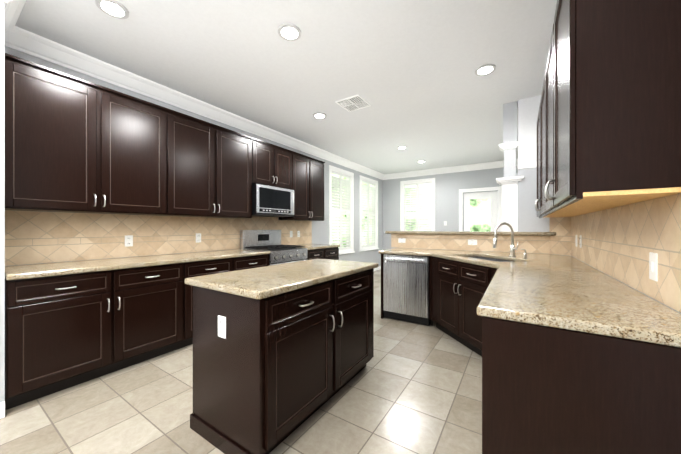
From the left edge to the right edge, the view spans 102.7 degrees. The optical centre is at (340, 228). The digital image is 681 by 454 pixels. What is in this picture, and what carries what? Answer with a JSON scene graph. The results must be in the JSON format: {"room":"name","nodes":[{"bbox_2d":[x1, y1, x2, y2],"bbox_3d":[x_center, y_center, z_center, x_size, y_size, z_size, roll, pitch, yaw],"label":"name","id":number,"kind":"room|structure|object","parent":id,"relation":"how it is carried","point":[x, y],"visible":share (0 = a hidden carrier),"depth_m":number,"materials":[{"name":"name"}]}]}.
{"room":"kitchen","nodes":[
{"label":"kitchen","id":0,"kind":"room"},
{"bbox_2d":[0,0,4,401],"bbox_3d":[-2.942,-0.199,1.228,0.670,2.840,1.740,0,0,33],"label":"wall","id":1,"kind":"structure","parent":0,"point":[2,208],"depth_m":1.76,"materials":[{"name":"grey paint"}]},
{"bbox_2d":[0,401,4,418],"bbox_3d":[-2.656,1.171,1.041,0.014,0.100,1.740,0,0,33],"label":"baseboard","id":2,"kind":"structure","parent":1,"relation":"attached to","point":[2,409],"depth_m":1.76,"materials":[{"name":"white"}]},
{"bbox_2d":[1,0,25,11],"bbox_3d":[-2.589,-1.546,1.058,0.105,0.144,1.845,0,0,33],"label":"crown molding","id":3,"kind":"structure","parent":1,"relation":"attached to","point":[18,4],"depth_m":1.89,"materials":[{"name":"white"}]},
{"bbox_2d":[4,4,24,43],"bbox_3d":[-2.390,-1.546,1.969,0.540,0.144,0.105,0,0,33],"label":"crown molding","id":4,"kind":"structure","parent":1,"relation":"attached to","point":[13,34],"depth_m":2.15,"materials":[{"name":"white"}]},
{"bbox_2d":[5,46,382,265],"bbox_3d":[-1.261,-0.201,4.526,0.168,2.840,9.400,0,0,33],"label":"wall","id":5,"kind":"structure","parent":0,"point":[35,237],"depth_m":3.00,"materials":[{"name":"beige tile"}]},
{"bbox_2d":[5,53,176,215],"bbox_3d":[-2.269,-0.714,2.547,0.320,1.130,1.195,0,0,33],"label":"upper cabinet","id":6,"kind":"object","parent":5,"relation":"attached to","point":[73,144],"depth_m":2.34,"materials":[{"name":"brown wood"}]},
{"bbox_2d":[5,30,384,179],"bbox_3d":[-0.685,-1.548,5.188,0.105,0.144,7.360,0,0,33],"label":"crown molding","id":7,"kind":"structure","parent":5,"relation":"attached to","point":[28,42],"depth_m":3.03,"materials":[{"name":"white wood"}]},
{"bbox_2d":[177,112,256,217],"bbox_3d":[-1.676,-0.715,3.452,0.320,1.130,1.249,0,0,33],"label":"upper cabinet","id":8,"kind":"object","parent":5,"relation":"attached to","point":[217,165],"depth_m":3.34,"materials":[{"name":"brown wood"}]},
{"bbox_2d":[257,139,280,187],"bbox_3d":[-1.239,-0.963,4.119,0.320,0.635,0.484,0,0,33],"label":"upper cabinet","id":9,"kind":"object","parent":5,"relation":"attached to","point":[268,155],"depth_m":4.09,"materials":[{"name":"brown wood"}]},
{"bbox_2d":[252,184,293,216],"bbox_3d":[-1.108,-0.410,4.207,0.443,0.430,0.758,0,0,33],"label":"microwave","id":10,"kind":"object","parent":9,"relation":"attached to","point":[269,201],"visible":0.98,"depth_m":4.04,"materials":[{"name":"silver metal"}]},
{"bbox_2d":[281,147,292,188],"bbox_3d":[-1.060,-0.963,4.392,0.320,0.635,0.484,0,0,33],"label":"upper cabinet","id":11,"kind":"object","parent":5,"relation":"attached to","point":[286,155],"depth_m":4.40,"materials":[{"name":"brown wood"}]},
{"bbox_2d":[279,151,324,220],"bbox_3d":[-0.703,-0.716,4.937,0.320,1.130,0.959,0,0,33],"label":"upper cabinet","id":12,"kind":"object","parent":5,"relation":"attached to","point":[308,173],"depth_m":4.83,"materials":[{"name":"brown wood"}]},
{"bbox_2d":[329,165,354,254],"bbox_3d":[-0.014,-0.397,6.405,0.195,1.980,1.070,0,0,33],"label":"window shutter","id":13,"kind":"object","parent":5,"relation":"attached to","point":[341,207],"visible":0.92,"depth_m":6.42,"materials":[{"name":"white wood"}]},
{"bbox_2d":[359,175,378,251],"bbox_3d":[0.745,-0.397,7.563,0.195,1.980,1.100,0,0,33],"label":"window shutter","id":14,"kind":"object","parent":5,"relation":"attached to","point":[368,213],"visible":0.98,"depth_m":7.58,"materials":[{"name":"white wood"}]},
{"bbox_2d":[0,269,481,453],"bbox_3d":[1.112,1.270,2.973,5.840,0.100,9.400,0,0,33],"label":"floor","id":15,"kind":"structure","parent":0,"point":[412,388],"depth_m":1.83,"materials":[{"name":"tile"}]},
{"bbox_2d":[5,262,192,409],"bbox_3d":[-2.128,0.781,2.460,0.658,0.880,1.202,0,0,33],"label":"base cabinet","id":16,"kind":"object","parent":15,"relation":"on","point":[62,332],"depth_m":2.13,"materials":[{"name":"black wood"}]},
{"bbox_2d":[193,254,268,276],"bbox_3d":[-1.552,0.780,3.339,0.658,0.880,1.188,0,0,33],"label":"base cabinet","id":17,"kind":"object","parent":15,"relation":"on","point":[200,268],"depth_m":3.15,"materials":[{"name":"black wood"}]},
{"bbox_2d":[240,230,307,265],"bbox_3d":[-0.977,0.610,4.142,0.723,1.180,0.762,0,0,33],"label":"range","id":18,"kind":"object","parent":15,"relation":"on","point":[266,240],"visible":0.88,"depth_m":4.08,"materials":[{"name":"silver metal"}]},
{"bbox_2d":[190,268,373,453],"bbox_3d":[-0.289,0.781,2.013,0.682,0.880,1.274,0,0,33],"label":"kitchen island","id":19,"kind":"object","parent":15,"relation":"on","point":[271,373],"visible":1,"depth_m":1.53,"materials":[{"name":"brown wood"}]},
{"bbox_2d":[185,258,377,299],"bbox_3d":[-0.309,0.320,2.026,0.680,0.039,1.320,0,0,33],"label":"island countertop","id":20,"kind":"structure","parent":19,"relation":"on","point":[258,283],"depth_m":1.71,"materials":[{"name":"beige stone"}]},
{"bbox_2d":[307,247,338,259],"bbox_3d":[-0.549,0.779,4.870,0.658,0.880,0.905,0,0,33],"label":"base cabinet","id":21,"kind":"object","parent":15,"relation":"on","point":[325,253],"depth_m":4.70,"materials":[{"name":"black wood"}]},
{"bbox_2d":[5,244,339,280],"bbox_3d":[-1.369,0.320,3.602,0.680,0.039,3.945,0,0,33],"label":"countertop","id":22,"kind":"structure","parent":21,"relation":"on","point":[19,272],"depth_m":2.42,"materials":[{"name":"beige stone"}]},
{"bbox_2d":[383,254,430,325],"bbox_3d":[0.967,0.784,3.735,0.606,0.872,0.542,0,0,33],"label":"dishwasher","id":23,"kind":"object","parent":15,"relation":"on","point":[405,287],"visible":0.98,"depth_m":3.51,"materials":[{"name":"silver metal"}]},
{"bbox_2d":[429,256,496,352],"bbox_3d":[1.228,0.780,2.776,0.829,0.880,0.889,0,0,33],"label":"base cabinet","id":24,"kind":"object","parent":15,"relation":"on","point":[456,288],"depth_m":2.83,"materials":[{"name":"black wood"}]},
{"bbox_2d":[385,231,555,253],"bbox_3d":[1.711,0.630,3.904,2.162,1.180,0.345,0,0,33],"label":"wall","id":25,"kind":"structure","parent":15,"relation":"on","point":[534,242],"depth_m":3.71,"materials":[{"name":"beige ceramic tile"},{"name":"granite gold"},{"name":"grey paint"}]},
{"bbox_2d":[496,101,523,231],"bbox_3d":[2.222,-0.790,3.571,0.300,1.660,0.300,0,0,33],"label":"column","id":26,"kind":"structure","parent":25,"relation":"on","point":[510,179],"depth_m":3.50,"materials":[{"name":"white"}]},
{"bbox_2d":[477,315,680,453],"bbox_3d":[0.948,0.781,1.118,0.597,0.880,0.558,0,0,33],"label":"base cabinet","id":27,"kind":"object","parent":15,"relation":"on","point":[548,390],"depth_m":0.90,"materials":[{"name":"black wood"}]},
{"bbox_2d":[378,248,680,347],"bbox_3d":[0.972,0.320,2.508,2.085,0.039,2.910,0,0,33],"label":"countertop","id":28,"kind":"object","parent":27,"relation":"on","point":[562,292],"visible":1,"depth_m":1.16,"materials":[{"name":"beige stone"}]},
{"bbox_2d":[470,257,512,261],"bbox_3d":[1.556,0.447,2.870,0.480,0.212,0.820,0,0,-12],"label":"sink","id":29,"kind":"object","parent":28,"relation":"in","point":[490,259],"visible":0.04,"depth_m":3.11,"materials":[{"name":"silver metal"}]},
{"bbox_2d":[493,222,526,257],"bbox_3d":[1.790,0.116,2.884,0.304,0.367,0.208,0,0,33],"label":"faucet","id":30,"kind":"object","parent":28,"relation":"on","point":[512,249],"visible":1,"depth_m":2.90,"materials":[{"name":"silver metal"}]},
{"bbox_2d":[15,0,556,173],"bbox_3d":[1.112,-1.670,2.971,5.840,0.100,9.400,0,0,33],"label":"ceiling","id":31,"kind":"structure","parent":0,"point":[405,69],"depth_m":2.62,"materials":[{"name":"white paint"}]},
{"bbox_2d":[95,0,128,18],"bbox_3d":[-1.668,-1.612,1.994,0.190,0.014,0.190,0,0,33],"label":"recessed light","id":32,"kind":"object","parent":31,"relation":"in","point":[115,9],"visible":0.94,"depth_m":1.99,"materials":[{"name":"grey"}]},
{"bbox_2d":[278,23,300,40],"bbox_3d":[-0.419,-1.612,2.240,0.190,0.014,0.190,0,0,33],"label":"recessed light","id":33,"kind":"object","parent":31,"relation":"in","point":[289,32],"visible":0.94,"depth_m":2.23,"materials":[{"name":"grey plastic"}]},
{"bbox_2d":[313,113,325,118],"bbox_3d":[-0.298,-1.613,3.894,0.190,0.014,0.190,0,0,33],"label":"recessed light","id":34,"kind":"object","parent":31,"relation":"in","point":[319,115],"visible":0.96,"depth_m":3.87,"materials":[{"name":"grey"}]},
{"bbox_2d":[335,94,370,111],"bbox_3d":[0.167,-1.611,3.518,0.340,0.018,0.340,0,0,33],"label":"ceiling vent","id":35,"kind":"object","parent":31,"relation":"in","point":[353,103],"visible":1,"depth_m":3.49,"materials":[{"name":"white metal"}]},
{"bbox_2d":[475,64,495,75],"bbox_3d":[1.471,-1.612,2.771,0.190,0.014,0.190,0,0,33],"label":"recessed light","id":36,"kind":"object","parent":31,"relation":"in","point":[485,69],"visible":0.98,"depth_m":2.75,"materials":[{"name":"white"}]},
{"bbox_2d":[383,166,517,249],"bbox_3d":[3.643,-0.202,6.837,5.840,2.840,0.160,0,0,33],"label":"wall","id":37,"kind":"structure","parent":0,"point":[448,186],"depth_m":7.31,"materials":[{"name":"grey paint"}]},
{"bbox_2d":[400,178,434,230],"bbox_3d":[2.203,-0.397,7.759,1.020,1.980,0.195,0,0,33],"label":"window shutter","id":38,"kind":"object","parent":37,"relation":"attached to","point":[417,205],"visible":0.6,"depth_m":7.75,"materials":[{"name":"white wood"}]},
{"bbox_2d":[385,159,517,179],"bbox_3d":[3.626,-1.549,6.701,5.420,0.144,0.105,0,0,33],"label":"crown molding","id":39,"kind":"structure","parent":37,"relation":"attached to","point":[497,164],"depth_m":7.19,"materials":[{"name":"white wood"}]},
{"bbox_2d":[459,186,501,231],"bbox_3d":[3.518,0.098,6.874,0.970,2.240,0.115,0,0,33],"label":"door frame","id":40,"kind":"structure","parent":37,"relation":"attached to","point":[482,211],"depth_m":6.88,"materials":[{"name":"white wood"}]},
{"bbox_2d":[517,95,549,253],"bbox_3d":[3.247,-0.200,2.947,2.240,2.840,0.322,0,0,33],"label":"wall","id":41,"kind":"structure","parent":0,"point":[529,220],"depth_m":3.37,"materials":[{"name":"grey paint"}]},
{"bbox_2d":[550,217,570,255],"bbox_3d":[2.527,-0.200,3.130,0.186,2.840,0.186,0,0,33],"label":"wall","id":42,"kind":"structure","parent":0,"point":[560,242],"depth_m":3.12,"materials":[{"name":"beige tile"}]},
{"bbox_2d":[571,193,680,313],"bbox_3d":[1.231,-0.199,0.862,0.168,2.840,6.000,0,0,33],"label":"wall","id":43,"kind":"structure","parent":0,"point":[636,246],"depth_m":1.31,"materials":[{"name":"beige tile"}]},
{"bbox_2d":[535,88,586,215],"bbox_3d":[2.056,-0.702,2.544,0.308,1.115,1.313,0,0,33],"label":"upper cabinet","id":44,"kind":"object","parent":43,"relation":"attached to","point":[539,202],"depth_m":2.59,"materials":[{"name":"brown wood"}]},
{"bbox_2d":[543,0,680,211],"bbox_3d":[1.413,-0.701,1.562,0.308,1.115,1.313,0,0,33],"label":"upper cabinet","id":45,"kind":"object","parent":43,"relation":"attached to","point":[609,126],"depth_m":1.03,"materials":[{"name":"brown wood"}]}
]}

